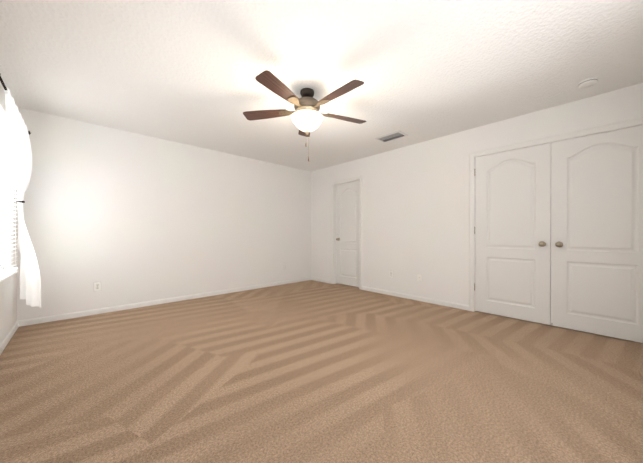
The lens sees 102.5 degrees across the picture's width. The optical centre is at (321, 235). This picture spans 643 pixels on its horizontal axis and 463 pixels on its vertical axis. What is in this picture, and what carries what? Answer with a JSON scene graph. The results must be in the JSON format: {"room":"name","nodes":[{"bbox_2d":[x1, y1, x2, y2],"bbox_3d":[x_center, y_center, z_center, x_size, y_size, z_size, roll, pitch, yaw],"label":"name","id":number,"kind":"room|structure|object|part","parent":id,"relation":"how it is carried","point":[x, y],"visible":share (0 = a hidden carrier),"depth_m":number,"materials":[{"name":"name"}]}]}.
{"room":"empty bedroom","nodes":[
{"label":"empty bedroom","id":0,"kind":"room"},
{"bbox_2d":[0,75,16,343],"bbox_3d":[-1.731,-0.197,1.023,0.120,2.440,4.940,0,0,-43],"label":"wall","id":1,"kind":"structure","parent":0,"point":[8,305],"depth_m":2.56,"materials":[{"name":"paint"}]},
{"bbox_2d":[0,216,17,287],"bbox_3d":[-2.777,-0.266,2.188,0.145,1.430,1.130,0,0,-43],"label":"window","id":2,"kind":"structure","parent":1,"relation":"in","point":[1,258],"depth_m":2.51,"materials":[{"name":"white plastic"}]},
{"bbox_2d":[0,105,17,278],"bbox_3d":[-2.737,-0.343,2.225,0.062,1.378,1.090,0,0,-43],"label":"window blinds","id":3,"kind":"object","parent":2,"relation":"attached to","point":[7,188],"visible":0.71,"depth_m":2.28,"materials":[{"name":"white plastic"}]},
{"bbox_2d":[0,74,40,307],"bbox_3d":[-2.690,-0.216,2.291,0.222,1.888,1.613,0,0,-43],"label":"curtain","id":4,"kind":"object","parent":1,"relation":"attached to","point":[19,133],"visible":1,"depth_m":2.60,"materials":[{"name":"white fabric"}]},
{"bbox_2d":[16,107,310,320],"bbox_3d":[-1.846,-0.210,4.391,4.572,2.440,0.120,0,0,-43],"label":"wall","id":5,"kind":"structure","parent":0,"point":[123,217],"depth_m":3.70,"materials":[{"name":"paint"}]},
{"bbox_2d":[94,282,100,290],"bbox_3d":[-2.887,0.659,3.325,0.074,0.118,0.009,0,0,-43],"label":"electrical outlet","id":6,"kind":"object","parent":5,"relation":"attached to","point":[97,286],"visible":1,"depth_m":3.32,"materials":[{"name":"white plastic"}]},
{"bbox_2d":[0,277,468,354],"bbox_3d":[-0.111,0.984,2.554,4.332,0.066,4.940,0,0,-43],"label":"baseboard","id":7,"kind":"structure","parent":5,"relation":"attached to","point":[8,337],"depth_m":3.72,"materials":[{"name":"white wood"}]},
{"bbox_2d":[0,280,642,462],"bbox_3d":[-0.075,1.077,2.589,6.272,0.120,5.780,0,0,-43],"label":"floor","id":8,"kind":"structure","parent":0,"point":[310,371],"depth_m":1.75,"materials":[{"name":"carpet"}]},
{"bbox_2d":[0,0,642,171],"bbox_3d":[-0.075,-1.483,2.579,6.272,0.120,5.780,0,0,-43],"label":"ceiling","id":9,"kind":"structure","parent":0,"point":[187,72],"depth_m":2.13,"materials":[{"name":"white paint"}]},
{"bbox_2d":[243,70,365,160],"bbox_3d":[-0.110,-1.078,2.517,1.295,0.690,1.238,0,0,-43],"label":"ceiling fan","id":10,"kind":"object","parent":9,"relation":"hanging from","point":[307,117],"visible":1,"depth_m":2.45,"materials":[{"name":"brown wood"}]},
{"bbox_3d":[-0.126,-1.206,2.536,0.562,0.433,0.544,0,0,-43],"label":"motor","id":11,"kind":"part","parent":10,"relation":"part of","materials":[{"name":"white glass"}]},
{"bbox_3d":[-0.141,-1.103,2.553,0.312,0.143,0.312,0,0,-43],"label":"lamp shade","id":12,"kind":"part","parent":10,"relation":"part of","materials":[{"name":"white glass"}]},
{"bbox_2d":[375,130,407,142],"bbox_3d":[1.009,-1.420,3.732,0.250,0.014,0.400,0,0,-43],"label":"ceiling vent","id":13,"kind":"object","parent":9,"relation":"in","point":[392,136],"visible":1,"depth_m":3.70,"materials":[{"name":"white metal"}]},
{"bbox_2d":[577,77,598,88],"bbox_3d":[2.462,-1.401,2.386,0.140,0.044,0.140,0,0,-43],"label":"smoke detector","id":14,"kind":"object","parent":9,"relation":"attached to","point":[587,83],"visible":1,"depth_m":2.36,"materials":[{"name":"white plastic"}]},
{"bbox_2d":[311,83,642,304],"bbox_3d":[1.509,0.291,4.078,0.120,3.440,4.940,0,0,-43],"label":"wall","id":15,"kind":"structure","parent":0,"point":[415,209],"depth_m":3.89,"materials":[{"name":"paint"}]},
{"bbox_2d":[336,182,358,286],"bbox_3d":[0.525,-0.022,5.128,0.101,2.035,0.664,0,0,-43],"label":"bathroom door","id":16,"kind":"structure","parent":15,"relation":"in","point":[347,238],"depth_m":5.14,"materials":[{"name":"white wood"}]},
{"bbox_2d":[475,143,550,324],"bbox_3d":[2.287,-0.015,3.143,0.101,2.035,0.750,0,0,-43],"label":"closet door","id":17,"kind":"structure","parent":15,"relation":"in","point":[512,233],"depth_m":3.12,"materials":[{"name":"white wood"}]},
{"bbox_2d":[551,125,642,342],"bbox_3d":[2.804,-0.013,2.595,0.101,2.035,0.750,0,0,-43],"label":"closet door","id":18,"kind":"structure","parent":15,"relation":"in","point":[596,233],"depth_m":2.61,"materials":[{"name":"white wood"}]}
]}

